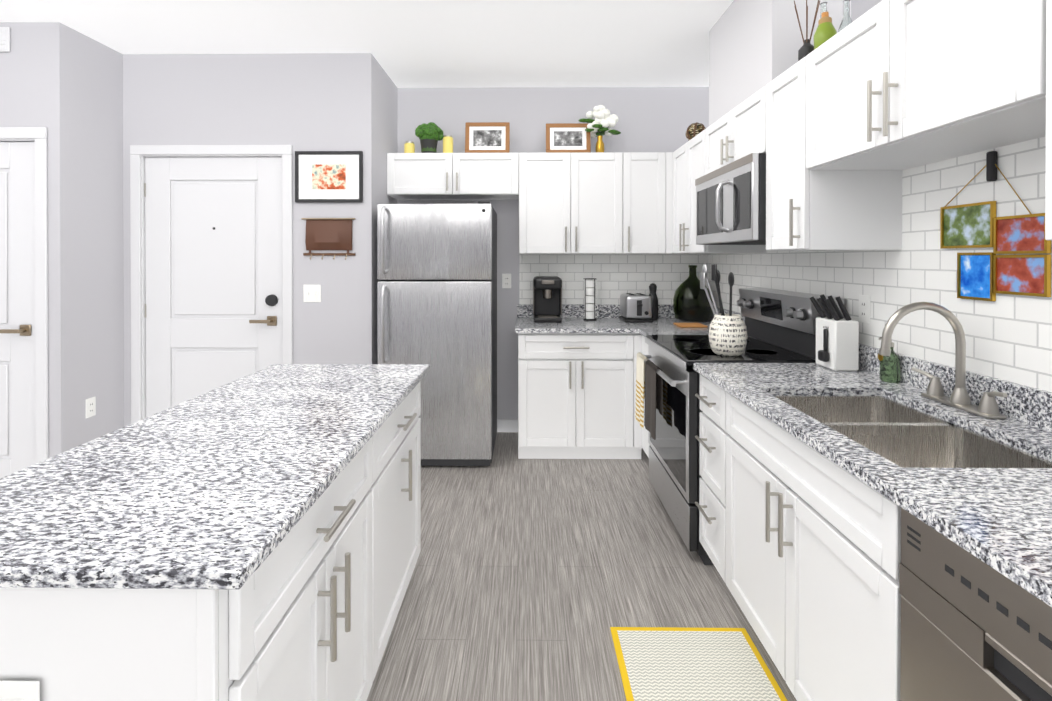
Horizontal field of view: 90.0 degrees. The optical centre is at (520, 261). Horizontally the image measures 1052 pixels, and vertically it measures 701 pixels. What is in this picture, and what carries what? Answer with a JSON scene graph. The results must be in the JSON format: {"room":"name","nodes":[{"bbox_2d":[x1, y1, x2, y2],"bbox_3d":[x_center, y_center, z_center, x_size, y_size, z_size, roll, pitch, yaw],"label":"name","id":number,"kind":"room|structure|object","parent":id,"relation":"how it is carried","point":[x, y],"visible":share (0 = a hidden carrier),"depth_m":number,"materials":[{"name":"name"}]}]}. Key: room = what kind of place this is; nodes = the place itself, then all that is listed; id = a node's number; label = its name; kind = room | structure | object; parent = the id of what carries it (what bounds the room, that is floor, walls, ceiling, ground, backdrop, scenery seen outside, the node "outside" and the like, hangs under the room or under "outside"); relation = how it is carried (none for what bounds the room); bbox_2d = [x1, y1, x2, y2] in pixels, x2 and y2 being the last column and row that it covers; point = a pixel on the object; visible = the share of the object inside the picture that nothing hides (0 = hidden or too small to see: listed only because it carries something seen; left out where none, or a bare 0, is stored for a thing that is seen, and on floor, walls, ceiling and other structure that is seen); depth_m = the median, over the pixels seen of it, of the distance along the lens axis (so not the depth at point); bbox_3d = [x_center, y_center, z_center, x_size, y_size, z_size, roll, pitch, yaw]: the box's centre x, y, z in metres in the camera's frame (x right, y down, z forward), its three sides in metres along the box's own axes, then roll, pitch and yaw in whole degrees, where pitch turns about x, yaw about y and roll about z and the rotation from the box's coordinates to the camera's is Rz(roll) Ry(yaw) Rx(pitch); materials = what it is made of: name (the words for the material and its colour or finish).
{"room":"kitchen","nodes":[
{"label":"kitchen","id":0,"kind":"room"},
{"bbox_2d":[0,22,78,457],"bbox_3d":[-3.213,-0.004,3.064,1.180,2.710,0.120,0,0,1],"label":"wall","id":1,"kind":"structure","parent":0,"point":[39,74],"depth_m":3.00,"materials":[{"name":"grey paint"}]},
{"bbox_2d":[0,27,9,51],"bbox_3d":[-2.983,-1.258,2.988,0.160,0.140,0.013,0,0,1],"label":"air vent","id":2,"kind":"object","parent":1,"relation":"in","point":[4,39],"visible":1,"depth_m":2.98,"materials":[{"name":"white"}]},
{"bbox_2d":[0,127,47,478],"bbox_3d":[-3.225,0.296,3.046,1.065,2.110,0.161,0,0,1],"label":"door frame","id":3,"kind":"structure","parent":1,"relation":"attached to","point":[23,315],"depth_m":3.02,"materials":[{"name":"white wood"}]},
{"bbox_2d":[77,31,123,444],"bbox_3d":[-2.679,-0.005,3.353,0.120,2.710,0.470,0,0,1],"label":"wall","id":4,"kind":"structure","parent":0,"point":[100,230],"depth_m":3.28,"materials":[{"name":"grey paint"}]},
{"bbox_2d":[86,397,95,417],"bbox_3d":[-2.617,0.890,3.202,0.008,0.116,0.072,0,0,1],"label":"outlet","id":5,"kind":"object","parent":4,"relation":"attached to","point":[90,407],"visible":1,"depth_m":3.20,"materials":[{"name":"white plastic"}]},
{"bbox_2d":[123,53,376,426],"bbox_3d":[-1.857,-0.006,3.519,1.760,2.710,0.120,0,0,1],"label":"wall","id":6,"kind":"structure","parent":0,"point":[312,101],"depth_m":3.45,"materials":[{"name":"grey paint"}]},
{"bbox_2d":[130,145,292,423],"bbox_3d":[-2.029,0.294,3.503,1.065,2.110,0.161,0,0,1],"label":"door frame","id":7,"kind":"structure","parent":6,"relation":"attached to","point":[211,249],"depth_m":3.48,"materials":[{"name":"white wood"}]},
{"bbox_2d":[303,285,320,301],"bbox_3d":[-1.368,0.212,3.446,0.116,0.116,0.016,0,0,1],"label":"light switch","id":8,"kind":"object","parent":6,"relation":"attached to","point":[311,293],"visible":1,"depth_m":3.45,"materials":[{"name":"white plastic"}]},
{"bbox_2d":[301,218,355,259],"bbox_3d":[-1.254,-0.145,3.423,0.350,0.274,0.055,0,0,1],"label":"holder","id":9,"kind":"object","parent":6,"relation":"attached to","point":[328,233],"visible":0.96,"depth_m":3.42,"materials":[{"name":"brown wood"}]},
{"bbox_2d":[295,151,362,202],"bbox_3d":[-1.253,-0.550,3.438,0.440,0.333,0.022,0,0,1],"label":"framed art","id":10,"kind":"object","parent":6,"relation":"attached to","point":[328,176],"visible":1,"depth_m":3.44,"materials":[{"name":"black"}]},
{"bbox_2d":[0,0,733,87],"bbox_3d":[-1.193,-1.375,1.220,5.500,0.050,6.090,0,0,1],"label":"ceiling","id":11,"kind":"structure","parent":0,"point":[514,43],"depth_m":3.14,"materials":[{"name":"white paint"}]},
{"bbox_2d":[376,60,397,281],"bbox_3d":[-1.034,-0.008,3.860,0.120,2.710,0.580,0,0,1],"label":"wall","id":12,"kind":"structure","parent":0,"point":[387,115],"depth_m":3.79,"materials":[{"name":"grey paint"}]},
{"bbox_2d":[398,87,708,418],"bbox_3d":[0.190,-0.009,4.196,2.560,2.710,0.120,0,0,1],"label":"wall","id":13,"kind":"structure","parent":0,"point":[656,119],"depth_m":4.13,"materials":[{"name":"grey paint"}]},
{"bbox_2d":[387,153,462,199],"bbox_3d":[-0.706,-0.636,3.977,0.531,0.304,0.329,0,0,1],"label":"upper cabinet","id":14,"kind":"object","parent":13,"relation":"attached to","point":[410,176],"depth_m":3.82,"materials":[{"name":"white wood"}]},
{"bbox_2d":[404,141,414,152],"bbox_3d":[-0.823,-0.835,3.893,0.076,0.091,0.075,0,0,1],"label":"candle","id":15,"kind":"object","parent":14,"relation":"on","point":[409,146],"visible":0.71,"depth_m":3.86,"materials":[{"name":"yellow wax"}]},
{"bbox_2d":[415,122,443,152],"bbox_3d":[-0.683,-0.911,3.914,0.212,0.243,0.198,0,0,1],"label":"plant pot","id":16,"kind":"object","parent":14,"relation":"on","point":[430,135],"visible":1,"depth_m":3.86,"materials":[{"name":"black"}]},
{"bbox_2d":[443,135,452,152],"bbox_3d":[-0.538,-0.857,3.890,0.076,0.136,0.075,0,0,1],"label":"candle","id":17,"kind":"object","parent":14,"relation":"on","point":[447,143],"visible":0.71,"depth_m":3.86,"materials":[{"name":"yellow wax"}]},
{"bbox_2d":[463,153,514,199],"bbox_3d":[-0.279,-0.636,3.972,0.531,0.304,0.329,0,0,1],"label":"upper cabinet","id":18,"kind":"object","parent":13,"relation":"attached to","point":[486,176],"depth_m":3.82,"materials":[{"name":"white wood"}]},
{"bbox_2d":[465,122,509,152],"bbox_3d":[-0.248,-0.914,3.925,0.330,0.244,0.076,0,0,1],"label":"picture frame","id":19,"kind":"object","parent":18,"relation":"on","point":[487,137],"visible":0.92,"depth_m":3.91,"materials":[{"name":"brown wood"}]},
{"bbox_2d":[502,274,510,287],"bbox_3d":[-0.111,0.156,4.136,0.072,0.116,0.008,0,0,1],"label":"outlet","id":20,"kind":"object","parent":13,"relation":"attached to","point":[506,280],"visible":1,"depth_m":4.13,"materials":[{"name":"white plastic"}]},
{"bbox_2d":[497,419,517,431],"bbox_3d":[-0.480,1.296,4.142,0.980,0.100,0.015,0,0,1],"label":"baseboard","id":21,"kind":"structure","parent":13,"relation":"attached to","point":[507,425],"depth_m":4.12,"materials":[{"name":"white wood"}]},
{"bbox_2d":[515,153,582,253],"bbox_3d":[0.204,-0.421,3.968,0.433,0.734,0.329,0,0,1],"label":"upper cabinet","id":22,"kind":"object","parent":13,"relation":"attached to","point":[548,186],"depth_m":3.81,"materials":[{"name":"white wood"}]},
{"bbox_2d":[546,123,590,152],"bbox_3d":[0.352,-0.909,3.917,0.330,0.234,0.074,0,0,1],"label":"picture frame","id":23,"kind":"object","parent":22,"relation":"on","point":[567,137],"visible":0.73,"depth_m":3.90,"materials":[{"name":"brown wood"}]},
{"bbox_2d":[579,152,634,253],"bbox_3d":[0.552,-0.421,3.964,0.491,0.734,0.329,0,0,1],"label":"upper cabinet","id":24,"kind":"object","parent":13,"relation":"attached to","point":[607,202],"depth_m":3.81,"materials":[{"name":"white wood"}]},
{"bbox_2d":[578,105,620,151],"bbox_3d":[0.587,-0.974,3.890,0.318,0.370,0.220,0,0,1],"label":"flower vase","id":25,"kind":"object","parent":24,"relation":"on","point":[603,120],"visible":1,"depth_m":3.87,"materials":[{"name":"gold metal"}]},
{"bbox_2d":[519,254,707,304],"bbox_3d":[0.728,0.138,4.128,1.476,0.405,0.004,0,0,1],"label":"wall tile","id":26,"kind":"structure","parent":13,"relation":"attached to","point":[616,276],"depth_m":4.13,"materials":[{"name":"white tile"}]},
{"bbox_2d":[635,152,654,253],"bbox_3d":[0.899,-0.421,3.960,0.434,0.734,0.329,0,0,1],"label":"upper cabinet","id":27,"kind":"object","parent":13,"relation":"attached to","point":[644,161],"depth_m":3.81,"materials":[{"name":"white wood"}]},
{"bbox_2d":[367,432,796,700],"bbox_3d":[-1.193,1.385,1.233,5.500,0.050,6.090,0,0,1],"label":"floor","id":28,"kind":"structure","parent":0,"point":[533,579],"depth_m":2.20,"materials":[{"name":"laminate"}]},
{"bbox_2d":[0,368,429,700],"bbox_3d":[-0.728,0.921,1.535,0.664,0.874,1.472,0,0,1],"label":"kitchen island","id":29,"kind":"object","parent":28,"relation":"on","point":[314,620],"depth_m":0.97,"materials":[{"name":"wood"}]},
{"bbox_2d":[0,681,39,700],"bbox_3d":[-0.763,0.692,0.793,0.072,0.116,0.008,0,0,1],"label":"outlet","id":30,"kind":"object","parent":29,"relation":"attached to","point":[19,690],"visible":1,"depth_m":0.79,"materials":[{"name":"white plastic"}]},
{"bbox_2d":[0,364,429,595],"bbox_3d":[-0.747,0.468,1.539,0.685,0.028,1.520,0,0,1],"label":"island countertop","id":31,"kind":"structure","parent":29,"relation":"on","point":[191,495],"depth_m":1.07,"materials":[{"name":"white stone"}]},
{"bbox_2d":[377,201,496,465],"bbox_3d":[-0.555,0.480,3.722,0.740,1.735,0.769,0,0,1],"label":"fridge","id":32,"kind":"object","parent":28,"relation":"on","point":[437,288],"visible":0.96,"depth_m":3.40,"materials":[{"name":"grey metal"}]},
{"bbox_2d":[518,333,641,458],"bbox_3d":[0.405,0.910,3.793,0.838,0.874,0.688,0,0,1],"label":"base cabinet","id":33,"kind":"object","parent":28,"relation":"on","point":[576,395],"visible":1,"depth_m":3.50,"materials":[{"name":"white wood"}]},
{"bbox_2d":[515,304,734,332],"bbox_3d":[0.715,0.407,3.782,1.499,0.129,0.699,0,0,1],"label":"countertop","id":34,"kind":"structure","parent":33,"relation":"on","point":[608,320],"depth_m":3.79,"materials":[{"name":"stone"}]},
{"bbox_2d":[533,276,561,322],"bbox_3d":[0.197,0.278,3.915,0.208,0.325,0.305,0,0,1],"label":"coffee maker","id":35,"kind":"object","parent":34,"relation":"on","point":[547,299],"visible":1,"depth_m":3.85,"materials":[{"name":"black plastic"}]},
{"bbox_2d":[583,278,597,320],"bbox_3d":[0.523,0.286,3.934,0.112,0.310,0.100,0,0,1],"label":"tower","id":36,"kind":"object","parent":34,"relation":"on","point":[590,301],"visible":1,"depth_m":3.90,"materials":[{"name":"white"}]},
{"bbox_2d":[619,293,652,322],"bbox_3d":[0.852,0.343,3.890,0.200,0.197,0.280,0,0,1],"label":"toaster","id":37,"kind":"object","parent":34,"relation":"on","point":[635,307],"visible":1,"depth_m":3.77,"materials":[{"name":"silver metal"}]},
{"bbox_2d":[649,283,657,319],"bbox_3d":[0.993,0.303,3.949,0.076,0.275,0.075,0,0,1],"label":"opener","id":38,"kind":"object","parent":34,"relation":"on","point":[652,289],"visible":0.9,"depth_m":3.92,"materials":[{"name":"black plastic"}]},
{"bbox_2d":[673,323,706,327],"bbox_3d":[1.153,0.436,3.587,0.180,0.012,0.180,0,0,1],"label":"trivet","id":39,"kind":"object","parent":34,"relation":"on","point":[690,325],"visible":0.98,"depth_m":3.52,"materials":[{"name":"brown wood"}]},
{"bbox_2d":[673,265,712,321],"bbox_3d":[1.277,0.236,3.905,0.280,0.410,0.280,0,0,1],"label":"bottle","id":40,"kind":"object","parent":34,"relation":"on","point":[691,303],"visible":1,"depth_m":3.80,"materials":[{"name":"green glass"}]},
{"bbox_2d":[642,335,649,457],"bbox_3d":[1.130,0.913,3.309,0.659,0.874,0.384,0,0,1],"label":"base cabinet","id":41,"kind":"object","parent":28,"relation":"on","point":[645,445],"depth_m":3.41,"materials":[{"name":"white wood"}]},
{"bbox_2d":[635,312,744,336],"bbox_3d":[1.114,0.410,3.270,0.689,0.129,0.314,0,0,1],"label":"countertop","id":42,"kind":"structure","parent":41,"relation":"on","point":[664,325],"depth_m":3.52,"materials":[{"name":"stone"}]},
{"bbox_2d":[610,627,787,700],"bbox_3d":[0.571,1.355,1.338,0.495,0.008,1.200,0,0,1],"label":"rug","id":43,"kind":"object","parent":28,"relation":"on","point":[685,664],"visible":1,"depth_m":1.75,"materials":[{"name":"white fabric"}]},
{"bbox_2d":[635,288,844,564],"bbox_3d":[1.049,0.758,2.721,0.770,1.190,0.785,0,0,1],"label":"range","id":44,"kind":"object","parent":28,"relation":"on","point":[780,326],"visible":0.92,"depth_m":2.58,"materials":[{"name":"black metal"}]},
{"bbox_2d":[700,264,747,355],"bbox_3d":[0.967,0.226,2.505,0.191,0.424,0.225,0,0,1],"label":"utensil crock","id":45,"kind":"object","parent":44,"relation":"on","point":[728,335],"visible":1,"depth_m":2.43,"materials":[{"name":"white ceramic"}]},
{"bbox_2d":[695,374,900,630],"bbox_3d":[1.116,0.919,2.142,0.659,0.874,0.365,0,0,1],"label":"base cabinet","id":46,"kind":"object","parent":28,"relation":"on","point":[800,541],"depth_m":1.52,"materials":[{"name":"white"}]},
{"bbox_2d":[693,336,1051,606],"bbox_3d":[1.093,0.520,1.226,0.684,0.329,2.195,0,0,1],"label":"countertop","id":47,"kind":"structure","parent":46,"relation":"on","point":[979,487],"depth_m":1.46,"materials":[{"name":"stone"}]},
{"bbox_2d":[810,294,858,370],"bbox_3d":[1.318,0.297,2.229,0.130,0.304,0.170,0,0,1],"label":"knife block","id":48,"kind":"object","parent":47,"relation":"on","point":[837,340],"visible":1,"depth_m":2.17,"materials":[{"name":"white plastic"}]},
{"bbox_2d":[878,337,899,382],"bbox_3d":[1.380,0.367,1.974,0.075,0.166,0.063,0,0,1],"label":"soap bottle","id":49,"kind":"object","parent":47,"relation":"on","point":[890,368],"visible":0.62,"depth_m":1.95,"materials":[{"name":"green glass"}]},
{"bbox_2d":[879,302,1007,418],"bbox_3d":[1.257,0.289,1.635,0.276,0.327,0.353,0,0,1],"label":"faucet","id":50,"kind":"object","parent":47,"relation":"on","point":[959,398],"visible":1,"depth_m":1.62,"materials":[{"name":"grey metal"}]},
{"bbox_2d":[899,508,1051,700],"bbox_3d":[1.085,0.929,0.771,0.634,0.866,0.605,0,0,1],"label":"dishwasher","id":51,"kind":"object","parent":28,"relation":"on","point":[973,628],"visible":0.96,"depth_m":0.92,"materials":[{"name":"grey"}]},
{"bbox_2d":[709,0,850,125],"bbox_3d":[1.281,-1.071,2.708,0.345,0.572,0.800,0,0,1],"label":"wall","id":52,"kind":"structure","parent":0,"point":[755,46],"depth_m":2.50,"materials":[{"name":"grey paint"}]},
{"bbox_2d":[851,0,881,21],"bbox_3d":[1.497,0.005,1.196,0.120,2.710,6.090,0,0,1],"label":"wall","id":53,"kind":"structure","parent":0,"point":[859,8],"depth_m":2.24,"materials":[{"name":"grey paint"}]},
{"bbox_2d":[667,143,686,253],"bbox_3d":[1.255,-0.419,3.603,0.416,0.734,0.418,0,0,1],"label":"upper cabinet","id":54,"kind":"object","parent":53,"relation":"attached to","point":[676,160],"depth_m":3.71,"materials":[{"name":"white wood"}]},
{"bbox_2d":[703,116,722,175],"bbox_3d":[1.270,-0.633,2.883,0.369,0.299,0.445,0,0,1],"label":"upper cabinet","id":55,"kind":"object","parent":53,"relation":"attached to","point":[713,134],"depth_m":3.00,"materials":[{"name":"white wood"}]},
{"bbox_2d":[687,131,758,253],"bbox_3d":[1.275,-0.418,3.308,0.369,0.734,0.400,0,0,1],"label":"upper cabinet","id":56,"kind":"object","parent":53,"relation":"attached to","point":[695,145],"depth_m":3.32,"materials":[{"name":"white wood"}]},
{"bbox_2d":[685,122,705,140],"bbox_3d":[1.178,-0.859,3.531,0.135,0.138,0.135,0,0,1],"label":"decorative orb","id":57,"kind":"object","parent":56,"relation":"on","point":[694,129],"visible":0.54,"depth_m":3.48,"materials":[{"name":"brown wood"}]},
{"bbox_2d":[723,87,762,165],"bbox_3d":[1.266,-0.631,2.542,0.369,0.299,0.445,0,0,1],"label":"upper cabinet","id":58,"kind":"object","parent":53,"relation":"attached to","point":[742,125],"depth_m":2.57,"materials":[{"name":"white wood"}]},
{"bbox_2d":[695,153,765,244],"bbox_3d":[1.210,-0.287,2.714,0.483,0.385,0.781,0,0,1],"label":"microwave","id":59,"kind":"object","parent":58,"relation":"attached to","point":[730,203],"visible":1,"depth_m":2.54,"materials":[{"name":"silver metal"}]},
{"bbox_2d":[759,53,901,252],"bbox_3d":[1.262,-0.412,2.123,0.369,0.734,0.391,0,0,1],"label":"upper cabinet","id":60,"kind":"object","parent":53,"relation":"attached to","point":[806,210],"depth_m":1.99,"materials":[{"name":"white wood"}]},
{"bbox_2d":[794,0,819,60],"bbox_3d":[1.121,-0.900,2.061,0.104,0.240,0.090,0,0,1],"label":"reed diffuser","id":61,"kind":"object","parent":60,"relation":"on","point":[806,48],"visible":0.83,"depth_m":2.05,"materials":[{"name":"black glass"}]},
{"bbox_2d":[816,2,827,29],"bbox_3d":[1.212,-0.905,2.105,0.060,0.250,0.060,0,0,1],"label":"glass bottle","id":62,"kind":"object","parent":60,"relation":"on","point":[823,6],"visible":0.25,"depth_m":2.10,"materials":[{"name":"white"}]},
{"bbox_2d":[838,0,851,31],"bbox_3d":[1.297,-0.908,2.094,0.060,0.255,0.060,0,0,1],"label":"glass bottle","id":63,"kind":"object","parent":60,"relation":"on","point":[846,20],"visible":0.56,"depth_m":2.08,"materials":[{"name":"white"}]},
{"bbox_2d":[708,136,1051,391],"bbox_3d":[1.444,0.038,2.120,0.004,0.865,3.995,0,0,1],"label":"wall tile","id":64,"kind":"structure","parent":53,"relation":"attached to","point":[1008,337],"depth_m":1.82,"materials":[{"name":"white tile"}]},
{"bbox_2d":[859,295,870,323],"bbox_3d":[1.438,0.200,2.203,0.008,0.116,0.072,0,0,1],"label":"outlet","id":65,"kind":"object","parent":64,"relation":"attached to","point":[864,308],"visible":1,"depth_m":2.19,"materials":[{"name":"white plastic"}]},
{"bbox_2d":[940,151,1050,300],"bbox_3d":[1.425,-0.105,1.603,0.019,0.453,0.367,0,0,1],"label":"photo frames","id":66,"kind":"object","parent":64,"relation":"attached to","point":[985,276],"visible":0.9,"depth_m":1.58,"materials":[{"name":"gold metal"}]},
{"bbox_2d":[811,12,976,171],"bbox_3d":[1.257,-0.560,1.728,0.369,0.434,0.514,0,0,1],"label":"upper cabinet","id":67,"kind":"object","parent":53,"relation":"attached to","point":[842,129],"depth_m":1.79,"materials":[{"name":"white wood"}]},
{"bbox_2d":[814,12,836,49],"bbox_3d":[1.140,-0.855,1.971,0.076,0.150,0.076,0,0,1],"label":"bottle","id":68,"kind":"object","parent":67,"relation":"on","point":[825,31],"visible":0.75,"depth_m":1.95,"materials":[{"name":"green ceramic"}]},
{"bbox_2d":[867,0,1042,151],"bbox_3d":[1.253,-0.558,1.328,0.369,0.434,0.513,0,0,1],"label":"upper cabinet","id":69,"kind":"object","parent":53,"relation":"attached to","point":[943,75],"depth_m":1.35,"materials":[{"name":"white wood"}]},
{"bbox_2d":[1003,0,1051,239],"bbox_3d":[1.247,-0.405,0.835,0.369,0.734,0.591,0,0,1],"label":"upper cabinet","id":70,"kind":"object","parent":53,"relation":"attached to","point":[1032,121],"depth_m":1.08,"materials":[{"name":"white wood"}]}
]}

